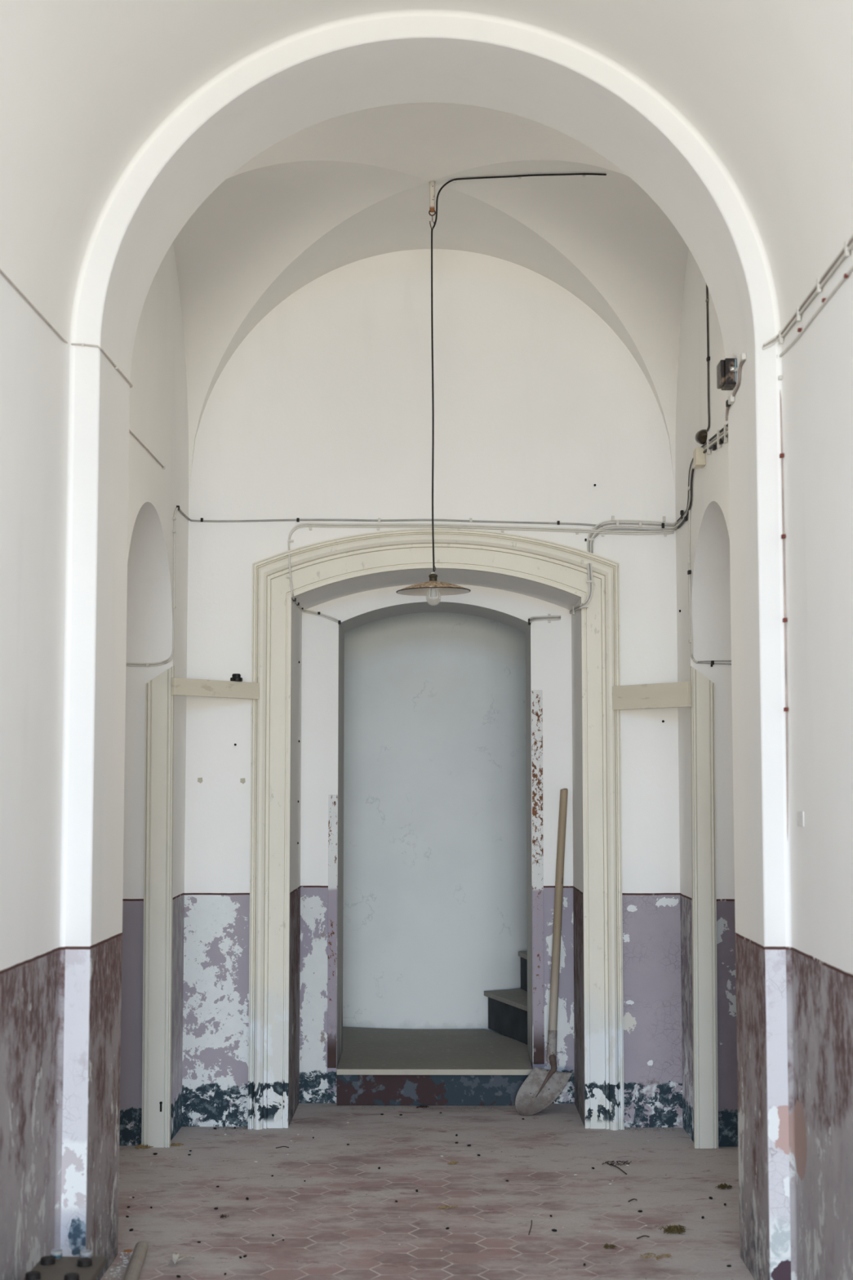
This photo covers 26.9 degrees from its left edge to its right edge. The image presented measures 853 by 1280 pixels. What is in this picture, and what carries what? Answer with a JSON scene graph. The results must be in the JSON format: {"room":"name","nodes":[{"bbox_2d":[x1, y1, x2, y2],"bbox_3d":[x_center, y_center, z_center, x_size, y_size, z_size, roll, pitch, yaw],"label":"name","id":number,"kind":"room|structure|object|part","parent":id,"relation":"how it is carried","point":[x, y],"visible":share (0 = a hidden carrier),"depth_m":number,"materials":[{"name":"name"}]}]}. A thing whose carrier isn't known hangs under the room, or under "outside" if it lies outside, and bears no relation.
{"room":"abandoned building hallway","nodes":[
{"label":"abandoned building hallway","id":0,"kind":"room"},
{"bbox_2d":[0,242,188,1279],"bbox_3d":[-1.443,-0.415,2.183,0.639,4.250,12.258,0,-5,0],"label":"wall","id":1,"kind":"structure","parent":0,"point":[37,367],"depth_m":5.31,"materials":[{"name":"paint"}]},
{"bbox_2d":[0,269,164,469],"bbox_3d":[-1.069,-0.869,6.002,0.125,0.042,3.142,0,-5,0],"label":"cable","id":2,"kind":"object","parent":1,"relation":"attached to","point":[1,271],"visible":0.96,"depth_m":5.56,"materials":[{"name":"grey plastic"}]},
{"bbox_2d":[125,507,177,666],"bbox_3d":[-1.222,-0.240,7.886,0.232,0.724,0.123,0,-5,0],"label":"cable","id":3,"kind":"object","parent":1,"relation":"attached to","point":[170,658],"visible":0.97,"depth_m":7.84,"materials":[{"name":"white plastic"}]},
{"bbox_2d":[141,666,174,1147],"bbox_3d":[-1.165,1.144,7.740,0.129,2.067,0.042,0,-5,0],"label":"trim","id":4,"kind":"structure","parent":1,"relation":"attached to","point":[159,700],"depth_m":7.72,"materials":[{"name":"beige paint"}]},
{"bbox_2d":[171,677,258,699],"bbox_3d":[-0.941,0.218,7.984,0.022,0.078,0.525,-4,-6,39],"label":"wooden board","id":5,"kind":"object","parent":1,"relation":"attached to","point":[180,686],"visible":1,"depth_m":7.96,"materials":[{"name":"beige wood"}]},
{"bbox_2d":[230,673,242,681],"bbox_3d":[-0.861,0.171,8.081,0.056,0.034,0.056,0,-5,0],"label":"socket","id":6,"kind":"object","parent":5,"relation":"on","point":[235,677],"visible":1,"depth_m":8.06,"materials":[{"name":"black plastic"}]},
{"bbox_2d":[60,16,791,1279],"bbox_3d":[0.004,-0.216,5.778,3.143,4.450,0.545,0,-5,0],"label":"archway","id":7,"kind":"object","parent":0,"point":[296,86],"depth_m":5.65,"materials":[{"name":"paint"}]},
{"bbox_2d":[716,358,737,390],"bbox_3d":[1.000,-0.884,5.929,0.056,0.088,0.114,0,-5,0],"label":"junction box","id":8,"kind":"object","parent":7,"relation":"attached to","point":[726,369],"visible":0.99,"depth_m":5.89,"materials":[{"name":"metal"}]},
{"bbox_2d":[725,352,746,421],"bbox_3d":[1.018,-0.832,5.898,0.014,0.142,0.386,0,-5,0],"label":"cable bundle","id":9,"kind":"object","parent":7,"relation":"attached to","point":[729,402],"visible":1,"depth_m":5.86,"materials":[{"name":"grey plastic"}]},
{"bbox_2d":[0,0,852,348],"bbox_3d":[-0.043,-2.021,0.915,2.916,1.440,9.487,0,-5,0],"label":"ceiling","id":10,"kind":"structure","parent":0,"point":[765,87],"depth_m":5.13,"materials":[{"name":"white paint"}]},
{"bbox_2d":[100,1102,755,1279],"bbox_3d":[-0.017,1.917,3.854,4.400,0.120,16.000,0,-5,0],"label":"floor","id":11,"kind":"structure","parent":0,"point":[331,1242],"depth_m":6.65,"materials":[{"name":"tile"}]},
{"bbox_2d":[23,1255,106,1279],"bbox_3d":[-0.970,1.784,4.586,0.174,0.266,0.620,0,-5,0],"label":"plate stand","id":12,"kind":"object","parent":11,"relation":"on","point":[65,1268],"visible":1,"depth_m":4.78,"materials":[{"name":"brown wood"}]},
{"bbox_3d":[-1.032,1.667,4.678,0.040,0.016,0.040,0,-5,0],"label":"knob","id":13,"kind":"part","parent":12,"relation":"part of","materials":[{"name":"black plastic"}]},
{"bbox_3d":[-1.025,1.679,4.830,0.040,0.016,0.040,0,-5,0],"label":"knob","id":14,"kind":"part","parent":12,"relation":"part of","materials":[{"name":"black rubber"}]},
{"bbox_2d":[49,1248,62,1259],"bbox_3d":[-1.013,1.680,4.881,0.034,0.021,0.034,0,-5,0],"label":"glass cup","id":15,"kind":"object","parent":12,"relation":"on","point":[57,1253],"visible":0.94,"depth_m":4.87,"materials":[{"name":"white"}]},
{"bbox_3d":[-0.927,1.665,4.662,0.040,0.016,0.040,0,-5,0],"label":"knob","id":16,"kind":"part","parent":12,"relation":"part of","materials":[{"name":"black plastic"}]},
{"bbox_3d":[-0.922,1.678,4.812,0.040,0.016,0.040,0,-5,0],"label":"knob","id":17,"kind":"part","parent":12,"relation":"part of","materials":[{"name":"black plastic"}]},
{"bbox_2d":[80,1249,92,1257],"bbox_3d":[-0.930,1.679,4.871,0.033,0.021,0.033,0,-5,0],"label":"glass cup","id":18,"kind":"object","parent":12,"relation":"on","point":[83,1253],"visible":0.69,"depth_m":4.86,"materials":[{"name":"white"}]},
{"bbox_2d":[105,1251,133,1279],"bbox_3d":[-0.971,2.002,5.628,0.084,0.005,0.623,0,-5,0],"label":"crumbs","id":19,"kind":"object","parent":11,"relation":"on","point":[131,1252],"visible":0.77,"depth_m":5.74,"materials":[{"name":"grey"}]},
{"bbox_2d":[123,1248,133,1252],"bbox_3d":[-0.991,2.027,5.921,0.031,0.005,0.041,0,-5,0],"label":"flake","id":20,"kind":"object","parent":11,"relation":"on","point":[126,1250],"visible":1,"depth_m":5.92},
{"bbox_2d":[123,1240,148,1279],"bbox_3d":[-0.917,1.976,5.578,0.044,0.044,0.606,0,-5,-4],"label":"pipe","id":21,"kind":"object","parent":11,"relation":"on","point":[135,1264],"visible":1,"depth_m":5.64,"materials":[{"name":"wood"}]},
{"bbox_2d":[134,1143,153,1148],"bbox_3d":[-1.207,2.162,7.624,0.079,0.016,0.065,0,-5,0],"label":"straw wisp","id":22,"kind":"object","parent":11,"relation":"on","point":[142,1146],"visible":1,"depth_m":7.62,"materials":[{"name":"beige plant"}]},
{"bbox_2d":[170,1142,183,1146],"bbox_3d":[-1.083,2.170,7.683,0.076,0.010,0.053,1,-5,-17],"label":"straw wisp","id":23,"kind":"object","parent":11,"relation":"on","point":[173,1144],"visible":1,"depth_m":7.68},
{"bbox_2d":[171,1252,194,1263],"bbox_3d":[-0.791,2.005,5.795,0.071,0.021,0.150,1,-5,-6],"label":"dry leaf","id":24,"kind":"object","parent":11,"relation":"on","point":[175,1255],"visible":1,"depth_m":5.78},
{"bbox_2d":[218,1213,229,1217],"bbox_3d":[-0.724,2.061,6.384,0.031,0.012,0.028,3,-6,-34],"label":"debris wisp","id":25,"kind":"object","parent":11,"relation":"on","point":[222,1215],"visible":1,"depth_m":6.38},
{"bbox_2d":[416,1105,427,1107],"bbox_3d":[-0.018,2.247,8.592,0.064,0.008,0.066,0,-5,0],"label":"debris wisp","id":26,"kind":"object","parent":11,"relation":"on","point":[421,1106],"visible":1,"depth_m":8.60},
{"bbox_2d":[336,1026,533,1105],"bbox_3d":[-0.061,2.232,9.420,1.300,0.178,1.594,0,-5,0],"label":"stone step","id":27,"kind":"structure","parent":11,"relation":"on","point":[376,1066],"depth_m":8.66,"materials":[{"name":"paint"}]},
{"bbox_2d":[484,987,527,1044],"bbox_3d":[0.709,2.085,10.011,0.769,0.208,1.490,0,-5,0],"label":"stone step","id":28,"kind":"structure","parent":27,"relation":"on","point":[507,1008],"depth_m":9.80,"materials":[{"name":"black stone"}]},
{"bbox_2d":[518,950,527,991],"bbox_3d":[0.804,1.876,10.038,0.559,0.210,1.470,0,-5,0],"label":"stone step","id":29,"kind":"structure","parent":28,"relation":"on","point":[523,954],"depth_m":10.14,"materials":[{"name":"black stone"}]},
{"bbox_2d":[437,1204,457,1208],"bbox_3d":[0.077,2.077,6.543,0.076,0.006,0.058,0,-5,0],"label":"clump","id":30,"kind":"object","parent":11,"relation":"on","point":[446,1206],"visible":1,"depth_m":6.54,"materials":[{"name":"plant"}]},
{"bbox_2d":[168,1105,733,1279],"bbox_3d":[0.061,2.126,7.097,2.098,0.002,3.082,0,-5,0],"label":"floor grit","id":31,"kind":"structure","parent":11,"relation":"on","point":[365,1105],"depth_m":8.03,"materials":[{"name":"black stone"}]},
{"bbox_2d":[447,1160,458,1164],"bbox_3d":[0.109,2.138,7.304,0.046,0.011,0.051,0,-5,0],"label":"clump","id":32,"kind":"object","parent":11,"relation":"on","point":[451,1162],"visible":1,"depth_m":7.30,"materials":[{"name":"plant"}]},
{"bbox_2d":[515,788,573,1115],"bbox_3d":[0.598,1.480,8.568,0.164,1.530,0.405,-4,-6,42],"label":"shovel","id":33,"kind":"object","parent":11,"relation":"on","point":[541,1087],"visible":1,"depth_m":8.57,"materials":[{"name":"grey metal"}]},
{"bbox_3d":[0.557,2.135,8.454,0.280,0.205,0.144,0,-5,0],"label":"blade","id":34,"kind":"part","parent":33,"relation":"part of","materials":[{"name":"grey metal"}]},
{"bbox_2d":[546,1030,556,1062],"bbox_3d":[0.603,1.953,8.583,0.047,0.155,0.064,-2,-5,26],"label":"socket","id":35,"kind":"object","parent":33,"relation":"attached to","point":[552,1034],"depth_m":8.56,"materials":[{"name":"grey metal"}]},
{"bbox_3d":[0.636,1.334,8.699,0.051,1.219,0.178,-3,-6,31],"label":"handle","id":36,"kind":"part","parent":33,"relation":"part of","materials":[{"name":"brown wood"}]},
{"bbox_2d":[603,1242,617,1248],"bbox_3d":[0.615,2.025,5.970,0.046,0.015,0.048,0,-5,0],"label":"clump","id":37,"kind":"object","parent":11,"relation":"on","point":[606,1245],"visible":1,"depth_m":5.96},
{"bbox_2d":[601,1160,631,1165],"bbox_3d":[0.779,2.140,7.303,0.138,0.007,0.080,1,-5,-12],"label":"debris wisp","id":38,"kind":"object","parent":11,"relation":"on","point":[613,1161],"visible":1,"depth_m":7.30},
{"bbox_2d":[607,1162,626,1174],"bbox_3d":[0.771,2.131,7.199,0.011,0.007,0.213,1,-5,-15],"label":"twig","id":39,"kind":"object","parent":11,"relation":"on","point":[607,1162],"visible":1,"depth_m":7.20,"materials":[{"name":"brown wood"}]},
{"bbox_2d":[640,1252,671,1259],"bbox_3d":[0.751,2.021,5.857,0.092,0.005,0.095,-3,-6,33],"label":"straw wisp","id":40,"kind":"object","parent":11,"relation":"on","point":[664,1255],"visible":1,"depth_m":5.85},
{"bbox_2d":[657,1224,686,1234],"bbox_3d":[0.854,2.036,6.180,0.100,0.027,0.110,0,-5,0],"label":"clump","id":41,"kind":"object","parent":11,"relation":"on","point":[671,1228],"visible":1,"depth_m":6.17,"materials":[{"name":"green plant"}]},
{"bbox_2d":[715,1182,732,1189],"bbox_3d":[1.144,2.096,6.859,0.079,0.020,0.053,3,-6,-31],"label":"clump","id":42,"kind":"object","parent":11,"relation":"on","point":[721,1185],"visible":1,"depth_m":6.85,"materials":[{"name":"green plant"}]},
{"bbox_2d":[173,102,688,491],"bbox_3d":[0.016,-1.363,7.274,2.276,1.165,2.246,0,-5,0],"label":"ceiling","id":43,"kind":"structure","parent":0,"point":[335,193],"depth_m":7.75,"materials":[{"name":"white paint"}]},
{"bbox_2d":[428,180,435,229],"bbox_3d":[0.023,-1.778,7.308,0.025,0.203,0.025,5,-7,-44],"label":"ceiling hook","id":44,"kind":"object","parent":43,"relation":"hanging from","point":[432,184],"visible":1,"depth_m":7.30,"materials":[{"name":"paint"}]},
{"bbox_3d":[0.023,-1.816,7.311,0.026,0.126,0.026,0,-5,0],"label":"stem","id":45,"kind":"part","parent":44,"relation":"part of","materials":[{"name":"paint"}]},
{"bbox_2d":[395,228,471,605],"bbox_3d":[0.028,-0.910,7.236,0.300,1.550,0.300,-2,-5,20],"label":"pendant lamp","id":46,"kind":"object","parent":44,"relation":"hanging from","point":[433,589],"visible":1,"depth_m":7.21,"materials":[{"name":"metal"}]},
{"bbox_2d":[428,571,437,581],"bbox_3d":[0.027,-0.253,7.181,0.036,0.042,0.036,0,-5,0],"label":"socket","id":47,"kind":"object","parent":46,"relation":"attached to","point":[433,576],"depth_m":7.17,"materials":[{"name":"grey metal"}]},
{"bbox_3d":[0.026,-0.977,7.241,0.015,1.416,0.007,0,-5,0],"label":"cord","id":48,"kind":"part","parent":46,"relation":"part of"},
{"bbox_3d":[0.028,-0.182,7.175,0.060,0.089,0.060,0,-5,0],"label":"bulb","id":49,"kind":"part","parent":46,"relation":"part of","materials":[{"name":"clear glass"}]},
{"bbox_3d":[0.028,-0.214,7.178,0.296,0.045,0.296,0,-5,0],"label":"lamp shade","id":50,"kind":"part","parent":46,"relation":"part of","materials":[{"name":"metal"}]},
{"bbox_2d":[432,173,606,228],"bbox_3d":[0.382,-1.801,7.299,0.717,0.235,0.044,0,-5,-1],"label":"wire","id":51,"kind":"object","parent":43,"relation":"attached to","point":[584,175],"visible":1,"depth_m":7.30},
{"bbox_2d":[182,248,683,1127],"bbox_3d":[0.027,0.094,8.586,3.276,4.300,0.612,0,-5,0],"label":"wall","id":52,"kind":"structure","parent":0,"point":[323,410],"depth_m":8.35,"materials":[{"name":"paint"}]},
{"bbox_2d":[197,777,202,783],"bbox_3d":[-1.046,0.649,8.241,0.024,0.028,0.002,0,-5,0],"label":"paper scrap","id":53,"kind":"object","parent":52,"relation":"attached to","point":[199,780],"visible":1,"depth_m":8.24,"materials":[{"name":"grey paper"}]},
{"bbox_2d":[240,777,245,783],"bbox_3d":[-0.848,0.651,8.239,0.024,0.028,0.002,0,-5,0],"label":"paper scrap","id":54,"kind":"object","parent":52,"relation":"attached to","point":[242,780],"visible":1,"depth_m":8.24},
{"bbox_2d":[176,505,602,527],"bbox_3d":[-0.147,-0.563,8.147,1.937,0.045,0.394,0,-5,0],"label":"cable","id":55,"kind":"object","parent":52,"relation":"attached to","point":[202,520],"visible":0.99,"depth_m":8.33,"materials":[{"name":"grey plastic"}]},
{"bbox_2d":[248,528,624,1129],"bbox_3d":[0.043,0.845,8.180,1.700,2.735,0.072,0,-5,0],"label":"trim","id":56,"kind":"structure","parent":52,"relation":"attached to","point":[315,566],"depth_m":8.19,"materials":[{"name":"beige paint"}]},
{"bbox_2d":[299,584,574,1103],"bbox_3d":[0.025,0.689,9.109,2.200,3.200,0.530,0,-5,0],"label":"wall","id":57,"kind":"structure","parent":52,"relation":"in","point":[548,645],"depth_m":8.86,"materials":[{"name":"paint"}]},
{"bbox_2d":[327,795,337,1067],"bbox_3d":[-0.463,1.430,8.782,0.044,1.330,0.007,0,-5,0],"label":"strip","id":58,"kind":"object","parent":57,"relation":"attached to","point":[332,799],"visible":1,"depth_m":8.78,"materials":[{"name":"white paint"}]},
{"bbox_2d":[531,689,544,1063],"bbox_3d":[0.549,1.160,8.796,0.053,1.830,0.007,0,-5,0],"label":"strip","id":59,"kind":"object","parent":57,"relation":"attached to","point":[536,695],"visible":1,"depth_m":8.79,"materials":[{"name":"white paint"}]},
{"bbox_2d":[285,523,674,626],"bbox_3d":[0.256,-0.289,8.858,1.800,0.421,1.282,0,-5,0],"label":"cable","id":60,"kind":"object","parent":52,"relation":"attached to","point":[378,526],"visible":0.95,"depth_m":8.31,"materials":[{"name":"white plastic"}]},
{"bbox_2d":[528,515,680,625],"bbox_3d":[0.764,-0.322,8.651,0.447,0.456,1.396,2,-5,-23],"label":"cable bundle","id":61,"kind":"object","parent":52,"relation":"attached to","point":[590,540],"visible":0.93,"depth_m":8.31,"materials":[{"name":"grey plastic"}]},
{"bbox_2d":[342,612,527,1035],"bbox_3d":[0.328,0.827,10.764,2.183,3.200,0.876,3,-6,-32],"label":"wall","id":62,"kind":"structure","parent":0,"point":[435,914],"depth_m":10.24,"materials":[{"name":"white paint"}]},
{"bbox_2d":[675,248,737,1146],"bbox_3d":[1.454,-0.001,7.148,0.600,4.250,2.246,0,-5,0],"label":"wall","id":63,"kind":"structure","parent":0,"point":[709,530],"depth_m":7.79,"materials":[{"name":"paint"}]},
{"bbox_2d":[613,681,691,710],"bbox_3d":[1.002,0.251,7.965,0.022,0.114,0.500,3,-6,-34],"label":"wooden board","id":64,"kind":"object","parent":63,"relation":"attached to","point":[668,695],"visible":1,"depth_m":7.94,"materials":[{"name":"beige wood"}]},
{"bbox_2d":[687,509,697,662],"bbox_3d":[1.164,-0.248,7.804,0.039,0.701,0.081,0,-5,0],"label":"cable","id":65,"kind":"object","parent":63,"relation":"attached to","point":[689,571],"visible":1,"depth_m":7.81,"materials":[{"name":"white plastic"}]},
{"bbox_2d":[693,447,706,468],"bbox_3d":[1.135,-0.757,7.419,0.040,0.074,0.085,0,-5,0],"label":"junction box","id":66,"kind":"object","parent":63,"relation":"attached to","point":[699,457],"visible":0.99,"depth_m":7.38,"materials":[{"name":"beige plastic"}]},
{"bbox_2d":[694,429,707,444],"bbox_3d":[1.135,-0.842,7.396,0.041,0.059,0.122,0,-5,0],"label":"junction box","id":67,"kind":"object","parent":63,"relation":"attached to","point":[700,437],"visible":1,"depth_m":7.36,"materials":[{"name":"black plastic"}]},
{"bbox_2d":[676,423,728,528],"bbox_3d":[1.147,-0.691,7.425,0.016,0.245,1.595,0,-5,0],"label":"cable bundle","id":68,"kind":"object","parent":63,"relation":"attached to","point":[722,435],"visible":0.81,"depth_m":7.35,"materials":[{"name":"grey plastic"}]},
{"bbox_2d":[690,666,718,1148],"bbox_3d":[1.203,1.144,7.721,0.111,2.064,0.042,0,-5,0],"label":"trim","id":69,"kind":"structure","parent":63,"relation":"attached to","point":[705,1085],"depth_m":7.70,"materials":[{"name":"beige paint"}]},
{"bbox_2d":[705,284,710,431],"bbox_3d":[1.148,-1.228,7.303,0.012,0.746,0.086,0,-5,0],"label":"conduit","id":70,"kind":"object","parent":63,"relation":"attached to","point":[708,359],"visible":0.88,"depth_m":7.27,"materials":[{"name":"black plastic"}]},
{"bbox_2d":[696,660,731,666],"bbox_3d":[1.302,0.103,7.820,0.240,0.028,0.013,0,-5,0],"label":"cable","id":71,"kind":"object","parent":63,"relation":"attached to","point":[712,663],"visible":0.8,"depth_m":7.82,"materials":[{"name":"grey plastic"}]},
{"bbox_2d":[775,253,852,1279],"bbox_3d":[1.232,0.141,0.724,0.366,2.900,9.487,0,-5,0],"label":"wall","id":72,"kind":"structure","parent":0,"point":[815,386],"depth_m":4.99,"materials":[{"name":"paint"}]},
{"bbox_2d":[777,375,788,836],"bbox_3d":[1.097,0.379,5.450,0.011,2.522,0.078,0,-5,0],"label":"cable","id":73,"kind":"object","parent":72,"relation":"attached to","point":[780,377],"visible":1,"depth_m":5.47,"materials":[{"name":"white plastic"}]},
{"bbox_2d":[796,810,804,826],"bbox_3d":[1.100,0.526,5.245,0.004,0.045,0.090,0,-5,0],"label":"blank plate","id":74,"kind":"object","parent":72,"relation":"attached to","point":[800,815],"visible":1,"depth_m":5.24,"materials":[{"name":"white plastic"}]},
{"bbox_2d":[761,235,852,358],"bbox_3d":[1.068,-0.962,4.884,0.059,0.091,1.380,0,-5,0],"label":"cable bundle","id":75,"kind":"object","parent":72,"relation":"attached to","point":[848,244],"visible":1,"depth_m":5.00,"materials":[{"name":"white plastic"}]}
]}

